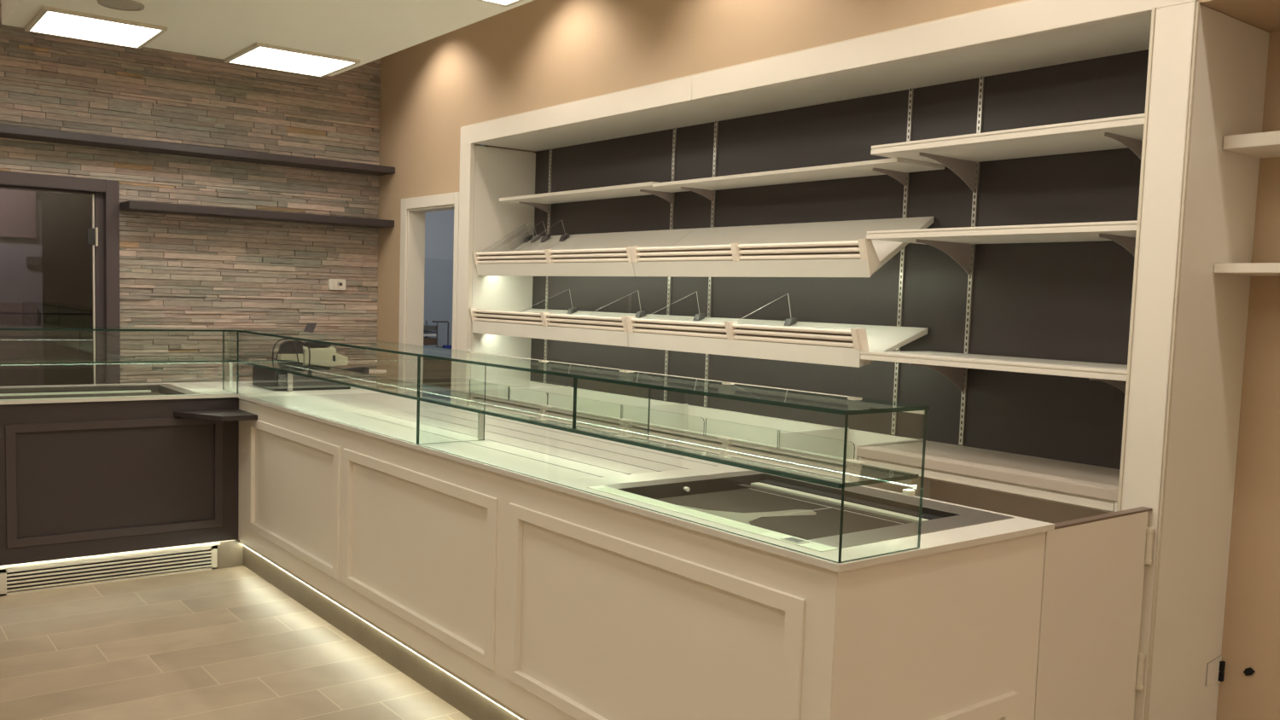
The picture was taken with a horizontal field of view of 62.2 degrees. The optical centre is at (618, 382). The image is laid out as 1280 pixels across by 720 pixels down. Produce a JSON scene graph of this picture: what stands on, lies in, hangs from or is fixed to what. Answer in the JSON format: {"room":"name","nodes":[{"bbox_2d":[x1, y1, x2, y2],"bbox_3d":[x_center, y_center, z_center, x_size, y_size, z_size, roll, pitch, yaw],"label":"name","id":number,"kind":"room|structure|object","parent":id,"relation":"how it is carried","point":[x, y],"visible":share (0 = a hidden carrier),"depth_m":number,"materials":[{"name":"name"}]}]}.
{"room":"food shop","nodes":[
{"label":"food shop","id":0,"kind":"room"},
{"bbox_2d":[35,192,93,385],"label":"door","id":1,"kind":"structure","parent":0,"point":[66,256],"depth_m":8.35,"materials":[{"name":"brown wood"}]},
{"bbox_2d":[0,0,381,383],"bbox_3d":[-4.202,-0.760,6.025,6.000,3.400,0.186,-2,6,-37],"label":"wall","id":2,"kind":"structure","parent":0,"point":[177,270],"depth_m":7.04,"materials":[{"name":"stone"}]},
{"bbox_2d":[0,170,120,383],"bbox_3d":[-3.662,-0.170,6.480,1.102,2.186,0.175,-2,6,-37],"label":"door frame","id":3,"kind":"structure","parent":2,"relation":"in","point":[103,235],"depth_m":6.67,"materials":[{"name":"brown wood"}]},
{"bbox_2d":[0,124,395,175],"bbox_3d":[-3.103,-1.473,6.534,3.597,0.043,0.294,-2,6,-37],"label":"shelf","id":4,"kind":"object","parent":2,"relation":"attached to","point":[6,131],"visible":1,"depth_m":6.70,"materials":[{"name":"laminate"}]},
{"bbox_2d":[119,200,394,228],"bbox_3d":[-2.381,-1.119,7.122,1.751,0.048,0.294,-2,6,-37],"label":"shelf","id":5,"kind":"object","parent":2,"relation":"attached to","point":[132,206],"visible":1,"depth_m":6.96,"materials":[{"name":"laminate"}]},
{"bbox_2d":[327,279,345,290],"bbox_3d":[-2.020,-0.701,7.594,0.122,0.077,0.052,-2,6,-37],"label":"wall socket","id":6,"kind":"object","parent":2,"relation":"attached to","point":[333,284],"visible":1,"depth_m":7.57,"materials":[{"name":"white plastic"}]},
{"bbox_2d":[333,281,337,287],"bbox_3d":[-2.020,-0.699,7.566,0.030,0.047,0.004,-2,6,-37],"label":"switch","id":7,"kind":"object","parent":6,"relation":"attached to","point":[335,283],"depth_m":7.56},
{"bbox_2d":[337,281,343,288],"bbox_3d":[-1.991,-0.699,7.588,0.036,0.047,0.004,-2,6,-37],"label":"outlet","id":8,"kind":"object","parent":6,"relation":"attached to","point":[340,283],"depth_m":7.59,"materials":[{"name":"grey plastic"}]},
{"bbox_2d":[0,565,472,719],"bbox_3d":[-1.008,1.224,4.545,9.200,0.120,13.200,-2,6,-37],"label":"floor","id":9,"kind":"structure","parent":0,"point":[227,643],"depth_m":4.39,"materials":[{"name":"tile"}]},
{"bbox_2d":[0,188,43,386],"bbox_3d":[-4.491,-0.299,7.061,1.172,2.300,0.050,-2,6,-37],"label":"wall","id":10,"kind":"structure","parent":9,"relation":"on","point":[20,214],"depth_m":7.29,"materials":[{"name":"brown paint"}]},
{"bbox_2d":[0,397,243,596],"bbox_3d":[-3.147,0.545,5.488,2.170,0.950,0.776,-2,6,-37],"label":"counter","id":11,"kind":"object","parent":9,"relation":"on","point":[91,493],"depth_m":5.45,"materials":[{"name":"laminate"}]},
{"bbox_2d":[0,545,217,596],"bbox_3d":[-2.628,0.970,5.513,1.048,0.133,0.028,-2,6,-37],"label":"vent grille","id":12,"kind":"object","parent":11,"relation":"attached to","point":[70,573],"depth_m":5.48,"materials":[{"name":"beige plastic"}]},
{"bbox_2d":[0,540,232,570],"bbox_3d":[-2.928,0.899,5.262,2.026,0.027,0.027,-2,6,-37],"label":"light","id":13,"kind":"object","parent":11,"relation":"attached to","point":[211,545],"depth_m":5.54,"materials":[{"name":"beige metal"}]},
{"bbox_2d":[173,408,257,421],"bbox_3d":[-2.114,0.180,5.559,0.338,0.039,0.316,-2,6,-37],"label":"shelf","id":14,"kind":"object","parent":11,"relation":"attached to","point":[234,414],"visible":1,"depth_m":5.52,"materials":[{"name":"laminate"}]},
{"bbox_2d":[422,346,451,389],"bbox_3d":[-1.988,0.140,10.873,1.890,0.980,0.650,-2,6,-37],"label":"bench","id":15,"kind":"object","parent":9,"relation":"on","point":[437,373],"visible":0.02,"depth_m":10.61,"materials":[{"name":"brown wood"}]},
{"bbox_2d":[423,320,449,347],"bbox_3d":[-1.995,-0.492,10.815,0.462,0.286,0.259,-2,6,-37],"label":"rack","id":16,"kind":"object","parent":15,"relation":"on","point":[428,328],"visible":0.45,"depth_m":10.76,"materials":[{"name":"black metal"}]},
{"bbox_2d":[423,337,436,344],"bbox_3d":[-2.047,-0.422,10.783,0.332,0.070,0.230,-2,6,-37],"label":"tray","id":17,"kind":"object","parent":16,"relation":"on","point":[427,340],"depth_m":10.74,"materials":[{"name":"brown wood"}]},
{"bbox_2d":[423,325,436,331],"bbox_3d":[-2.043,-0.556,10.772,0.332,0.050,0.230,-2,6,-37],"label":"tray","id":18,"kind":"object","parent":16,"relation":"on","point":[427,328],"depth_m":10.74,"materials":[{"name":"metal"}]},
{"bbox_2d":[423,331,436,332],"bbox_3d":[-2.045,-0.514,10.775,0.332,0.015,0.230,-2,6,-37],"label":"tray","id":19,"kind":"object","parent":16,"relation":"on","point":[423,331],"depth_m":10.75,"materials":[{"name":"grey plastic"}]},
{"bbox_2d":[423,333,436,336],"bbox_3d":[-2.045,-0.487,10.778,0.332,0.016,0.230,-2,6,-37],"label":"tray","id":20,"kind":"object","parent":16,"relation":"on","point":[424,334],"depth_m":10.76,"materials":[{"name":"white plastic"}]},
{"bbox_2d":[442,344,451,349],"bbox_3d":[-1.738,-0.362,10.839,0.130,0.040,0.036,-2,6,-37],"label":"plastic tray","id":21,"kind":"object","parent":15,"relation":"on","point":[446,346],"visible":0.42,"depth_m":10.82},
{"bbox_2d":[238,398,1045,719],"bbox_3d":[-0.689,0.686,4.690,0.868,0.950,5.027,-2,6,-37],"label":"counter","id":22,"kind":"object","parent":9,"relation":"on","point":[503,597],"depth_m":3.18,"materials":[{"name":"paint"}]},
{"bbox_2d":[239,541,529,719],"bbox_3d":[-0.808,1.059,4.219,0.034,0.049,4.270,-2,6,-37],"label":"light","id":23,"kind":"object","parent":22,"relation":"attached to","point":[444,669],"depth_m":4.37,"materials":[{"name":"beige metal"}]},
{"bbox_2d":[0,366,1054,572],"bbox_3d":[-1.524,0.169,4.009,3.018,0.135,5.051,-2,6,-37],"label":"countertop","id":24,"kind":"structure","parent":22,"relation":"on","point":[579,462],"depth_m":3.98,"materials":[{"name":"stone"}]},
{"bbox_2d":[0,384,203,401],"bbox_3d":[-3.085,0.083,5.448,1.640,0.056,0.690,-2,6,-37],"label":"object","id":25,"kind":"object","parent":24,"relation":"in","point":[144,390],"visible":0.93,"depth_m":5.78,"materials":[{"name":"metal"}]},
{"bbox_2d":[0,384,185,395],"bbox_3d":[-3.098,0.086,5.410,1.573,0.055,0.599,-2,6,-37],"label":"tub","id":26,"kind":"object","parent":25,"relation":"in","point":[134,389],"depth_m":5.84,"materials":[{"name":"grey metal"}]},
{"bbox_2d":[0,325,237,401],"bbox_3d":[-2.980,-0.099,5.242,2.166,0.348,0.298,-2,6,-37],"label":"glass case","id":27,"kind":"object","parent":24,"relation":"on","point":[164,360],"visible":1,"depth_m":5.48,"materials":[{"name":"teal"}]},
{"bbox_2d":[275,340,298,361],"bbox_3d":[-1.934,-0.166,6.199,0.143,0.158,0.007,-2,6,-37],"label":"cable","id":28,"kind":"object","parent":24,"relation":"on","point":[288,340],"visible":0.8,"depth_m":6.20,"materials":[{"name":"black plastic"}]},
{"bbox_2d":[277,340,303,362],"bbox_3d":[-1.943,-0.170,6.259,0.140,0.157,0.085,-2,6,-37],"label":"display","id":29,"kind":"object","parent":24,"relation":"on","point":[287,352],"visible":0.77,"depth_m":6.22,"materials":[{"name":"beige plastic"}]},
{"bbox_2d":[272,337,310,363],"bbox_3d":[-1.912,-0.173,6.191,0.226,0.174,0.019,-2,6,-37],"label":"cable","id":30,"kind":"object","parent":24,"relation":"on","point":[283,338],"visible":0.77,"depth_m":6.20,"materials":[{"name":"black plastic"}]},
{"bbox_2d":[303,322,316,332],"bbox_3d":[-1.919,-0.183,6.569,0.140,0.371,0.140,-2,6,-37],"label":"screen","id":31,"kind":"object","parent":24,"relation":"on","point":[310,327],"visible":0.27,"depth_m":6.54,"materials":[{"name":"black plastic"}]},
{"bbox_2d":[302,341,348,366],"bbox_3d":[-1.797,-0.173,6.428,0.283,0.146,0.173,-2,6,-37],"label":"receipt printer","id":32,"kind":"object","parent":24,"relation":"on","point":[325,355],"visible":0.74,"depth_m":6.35,"materials":[{"name":"beige plastic"}]},
{"bbox_2d":[336,353,348,366],"bbox_3d":[-1.722,-0.146,6.490,0.088,0.079,0.110,-2,6,-37],"label":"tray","id":33,"kind":"object","parent":32,"relation":"on","point":[340,360],"depth_m":6.45,"materials":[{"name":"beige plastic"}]},
{"bbox_2d":[349,366,386,373],"bbox_3d":[-1.654,-0.050,6.760,0.366,0.094,0.100,-2,6,-37],"label":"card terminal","id":34,"kind":"object","parent":24,"relation":"on","point":[358,369],"visible":0.55,"depth_m":6.75,"materials":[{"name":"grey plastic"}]},
{"bbox_2d":[368,369,386,373],"bbox_3d":[-1.563,-0.069,6.827,0.139,0.018,0.100,-2,6,-37],"label":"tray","id":35,"kind":"object","parent":34,"relation":"on","point":[370,371],"depth_m":6.79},
{"bbox_2d":[237,330,929,563],"bbox_3d":[-0.667,0.058,4.174,0.316,0.348,4.281,-2,6,-37],"label":"glass case","id":36,"kind":"object","parent":24,"relation":"on","point":[545,416],"visible":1,"depth_m":3.26,"materials":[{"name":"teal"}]},
{"bbox_2d":[587,468,1014,552],"bbox_3d":[0.508,0.378,3.129,0.802,0.059,0.953,-2,6,-37],"label":"well","id":37,"kind":"object","parent":24,"relation":"in","point":[800,513],"visible":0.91,"depth_m":3.12,"materials":[{"name":"metal"}]},
{"bbox_2d":[616,473,960,536],"bbox_3d":[0.481,0.379,3.128,0.641,0.055,0.787,-2,6,-37],"label":"tub","id":38,"kind":"object","parent":37,"relation":"in","point":[779,505],"depth_m":3.18,"materials":[{"name":"grey metal"}]},
{"bbox_2d":[468,379,927,482],"bbox_3d":[0.166,0.607,5.680,0.470,1.004,3.160,-2,6,-37],"label":"base cabinet","id":39,"kind":"object","parent":9,"relation":"on","point":[805,438],"visible":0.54,"depth_m":5.46,"materials":[{"name":"laminate"}]},
{"bbox_2d":[455,0,1269,719],"bbox_3d":[0.520,-0.147,5.191,0.509,2.606,4.515,-2,6,-37],"label":"shelving unit","id":40,"kind":"object","parent":9,"relation":"on","point":[1196,72],"visible":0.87,"depth_m":4.18,"materials":[{"name":"paint"}]},
{"bbox_2d":[469,308,691,346],"bbox_3d":[-0.279,-0.335,6.212,0.462,0.162,1.612,-2,6,-37],"label":"shelf","id":41,"kind":"object","parent":40,"relation":"attached to","point":[610,328],"visible":0.88,"depth_m":6.04,"materials":[{"name":"laminate"}]},
{"bbox_2d":[524,289,577,314],"bbox_3d":[-0.419,-0.443,6.425,0.380,0.255,0.044,-2,6,-37],"label":"divider","id":42,"kind":"object","parent":41,"relation":"on","point":[571,311],"visible":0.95,"depth_m":6.51,"materials":[{"name":"metal"}]},
{"bbox_2d":[593,290,645,317],"bbox_3d":[-0.009,-0.387,5.888,0.380,0.255,0.044,-2,6,-37],"label":"divider","id":43,"kind":"object","parent":41,"relation":"on","point":[639,314],"visible":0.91,"depth_m":5.97,"materials":[{"name":"plastic"}]},
{"bbox_2d":[472,228,694,276],"bbox_3d":[-0.260,-0.749,6.184,0.446,0.271,1.612,-2,6,-37],"label":"shelf","id":44,"kind":"object","parent":40,"relation":"attached to","point":[599,254],"visible":0.88,"depth_m":6.03,"materials":[{"name":"laminate"}]},
{"bbox_2d":[482,223,533,250],"bbox_3d":[-0.717,-0.883,6.790,0.367,0.298,0.044,-2,6,-37],"label":"divider","id":45,"kind":"object","parent":44,"relation":"on","point":[528,238],"visible":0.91,"depth_m":6.87,"materials":[{"name":"plastic"}]},
{"bbox_2d":[494,222,540,250],"bbox_3d":[-0.666,-0.876,6.722,0.367,0.298,0.044,-2,6,-37],"label":"divider","id":46,"kind":"object","parent":44,"relation":"on","point":[536,237],"visible":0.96,"depth_m":6.80,"materials":[{"name":"metal"}]},
{"bbox_2d":[498,221,550,251],"bbox_3d":[-0.593,-0.866,6.627,0.367,0.298,0.044,-2,6,-37],"label":"divider","id":47,"kind":"object","parent":44,"relation":"on","point":[546,236],"visible":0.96,"depth_m":6.71,"materials":[{"name":"metal"}]},
{"bbox_2d":[516,220,569,250],"bbox_3d":[-0.466,-0.849,6.461,0.367,0.298,0.044,-2,6,-37],"label":"divider","id":48,"kind":"object","parent":44,"relation":"on","point":[565,235],"visible":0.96,"depth_m":6.54,"materials":[{"name":"metal"}]},
{"bbox_2d":[498,181,688,213],"bbox_3d":[-0.170,-1.064,6.174,0.311,0.076,1.538,-2,6,-37],"label":"display shelf","id":49,"kind":"object","parent":40,"relation":"attached to","point":[541,201],"visible":0.92,"depth_m":6.07,"materials":[{"name":"laminate"}]},
{"bbox_2d":[624,316,927,367],"bbox_3d":[0.670,-0.207,4.969,0.462,0.162,1.520,-2,6,-37],"label":"shelf","id":50,"kind":"object","parent":40,"relation":"attached to","point":[819,343],"visible":0.95,"depth_m":4.70,"materials":[{"name":"laminate"}]},
{"bbox_2d":[693,291,704,320],"bbox_3d":[0.292,-0.346,5.495,0.380,0.255,0.044,-2,6,-37],"label":"divider","id":51,"kind":"object","parent":50,"relation":"on","point":[699,317],"visible":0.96,"depth_m":5.58,"materials":[{"name":"metal"}]},
{"bbox_2d":[738,293,797,325],"bbox_3d":[0.689,-0.293,4.974,0.380,0.255,0.044,-2,6,-37],"label":"divider","id":52,"kind":"object","parent":50,"relation":"on","point":[788,322],"visible":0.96,"depth_m":5.06,"materials":[{"name":"metal"}]},
{"bbox_2d":[629,216,934,277],"bbox_3d":[0.690,-0.621,4.941,0.446,0.271,1.520,-2,6,-37],"label":"shelf","id":53,"kind":"object","parent":40,"relation":"attached to","point":[836,248],"visible":0.98,"depth_m":4.78,"materials":[{"name":"laminate"}]},
{"bbox_2d":[652,157,944,201],"bbox_3d":[0.767,-0.929,4.948,0.311,0.074,1.551,-2,6,-37],"label":"display shelf","id":54,"kind":"object","parent":40,"relation":"attached to","point":[897,168],"visible":0.98,"depth_m":4.78,"materials":[{"name":"laminate"}]},
{"bbox_2d":[860,350,1127,394],"bbox_3d":[1.470,-0.005,3.950,0.442,0.160,1.094,-2,6,-37],"label":"display shelf","id":55,"kind":"object","parent":40,"relation":"attached to","point":[951,365],"visible":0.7,"depth_m":3.85,"materials":[{"name":"laminate"}]},
{"bbox_2d":[866,220,1137,275],"bbox_3d":[1.486,-0.481,3.912,0.442,0.159,1.096,-2,6,-37],"label":"display shelf","id":56,"kind":"object","parent":40,"relation":"attached to","point":[957,243],"visible":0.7,"depth_m":3.84,"materials":[{"name":"laminate"}]},
{"bbox_2d":[870,113,1144,193],"bbox_3d":[1.496,-0.813,3.885,0.442,0.158,1.094,-2,6,-37],"label":"display shelf","id":57,"kind":"object","parent":40,"relation":"attached to","point":[961,154],"visible":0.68,"depth_m":3.83,"materials":[{"name":"laminate"}]},
{"bbox_2d":[1033,506,1154,719],"bbox_3d":[1.400,0.871,3.166,0.597,0.951,0.058,-2,6,-37],"label":"gate","id":58,"kind":"object","parent":40,"relation":"attached to","point":[1090,665],"visible":0.9,"depth_m":3.13,"materials":[{"name":"paint"}]},
{"bbox_2d":[1205,655,1225,686],"bbox_3d":[2.022,0.984,3.596,0.104,0.100,0.015,-2,6,-37],"label":"junction cover","id":59,"kind":"object","parent":40,"relation":"attached to","point":[1215,668],"visible":1,"depth_m":3.60,"materials":[{"name":"plastic"}]},
{"bbox_2d":[856,441,1119,523],"bbox_3d":[1.450,0.790,4.000,0.471,0.985,1.075,-2,6,-37],"label":"base cabinet","id":60,"kind":"object","parent":9,"relation":"on","point":[1050,491],"visible":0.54,"depth_m":3.99,"materials":[{"name":"laminate"}]},
{"bbox_2d":[1,0,534,76],"bbox_3d":[-0.907,-1.995,4.289,9.200,0.658,13.200,-2,6,-37],"label":"ceiling","id":61,"kind":"structure","parent":0,"point":[365,31],"depth_m":5.16,"materials":[{"name":"paint"}]},
{"bbox_2d":[24,5,167,48],"bbox_3d":[-2.664,-1.799,5.398,0.555,0.018,0.560,-2,6,-37],"label":"recessed light","id":62,"kind":"object","parent":61,"relation":"in","point":[49,20],"visible":1,"depth_m":5.35,"materials":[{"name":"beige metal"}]},
{"bbox_2d":[97,0,144,11],"bbox_3d":[-2.310,-1.754,4.921,0.200,0.010,0.200,-2,6,-37],"label":"ceiling speaker","id":63,"kind":"object","parent":61,"relation":"attached to","point":[125,5],"visible":1,"depth_m":4.93,"materials":[{"name":"plastic"}]},
{"bbox_2d":[224,42,360,77],"bbox_3d":[-1.855,-1.822,6.013,0.580,0.018,0.560,-2,6,-37],"label":"recessed light","id":64,"kind":"object","parent":61,"relation":"in","point":[258,55],"visible":1,"depth_m":5.97,"materials":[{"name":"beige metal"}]},
{"bbox_2d":[477,0,524,6],"bbox_3d":[-0.557,-1.647,4.314,0.580,0.018,0.560,-2,6,-37],"label":"recessed light","id":65,"kind":"object","parent":61,"relation":"in","point":[502,2],"visible":1,"depth_m":4.64,"materials":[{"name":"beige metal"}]},
{"bbox_2d":[486,0,516,4],"bbox_3d":[-0.557,-1.648,4.314,0.536,0.016,0.516,-2,6,-37],"label":"diffuser","id":66,"kind":"object","parent":65,"relation":"attached to","point":[494,2],"depth_m":4.64,"materials":[{"name":"white plastic"}]},
{"bbox_2d":[375,0,1279,719],"bbox_3d":[1.465,-0.595,6.182,3.200,3.400,13.100,-2,6,-37],"label":"wall","id":67,"kind":"structure","parent":0,"point":[535,55],"depth_m":5.01,"materials":[{"name":"paint"}]},
{"bbox_2d":[398,192,459,389],"bbox_3d":[-1.251,-0.157,7.220,0.145,2.195,0.834,-2,6,-37],"label":"door frame","id":68,"kind":"structure","parent":67,"relation":"in","point":[412,255],"depth_m":7.42,"materials":[{"name":"paint"}]},
{"bbox_2d":[423,258,453,346],"bbox_3d":[-2.445,-0.384,11.354,2.970,1.920,0.010,-2,6,-37],"label":"wall","id":69,"kind":"structure","parent":67,"relation":"attached to","point":[438,272],"depth_m":11.65,"materials":[{"name":"blue paint"}]},
{"bbox_2d":[1213,262,1279,276],"bbox_3d":[2.365,-0.254,2.954,0.276,0.150,1.241,-2,6,-37],"label":"wall shelf","id":70,"kind":"object","parent":67,"relation":"attached to","point":[1247,269],"visible":1,"depth_m":3.29,"materials":[{"name":"paint"}]},
{"bbox_2d":[1243,667,1254,675],"bbox_3d":[2.113,0.971,3.557,0.006,0.032,0.034,-2,6,-37],"label":"cable hole","id":71,"kind":"object","parent":67,"relation":"attached to","point":[1248,672],"visible":1,"depth_m":3.56,"materials":[{"name":"black plastic"}]},
{"bbox_2d":[1222,130,1279,158],"bbox_3d":[2.377,-0.644,2.923,0.276,0.161,1.241,-2,6,-37],"label":"wall shelf","id":72,"kind":"object","parent":67,"relation":"attached to","point":[1261,145],"visible":1,"depth_m":3.28,"materials":[{"name":"paint"}]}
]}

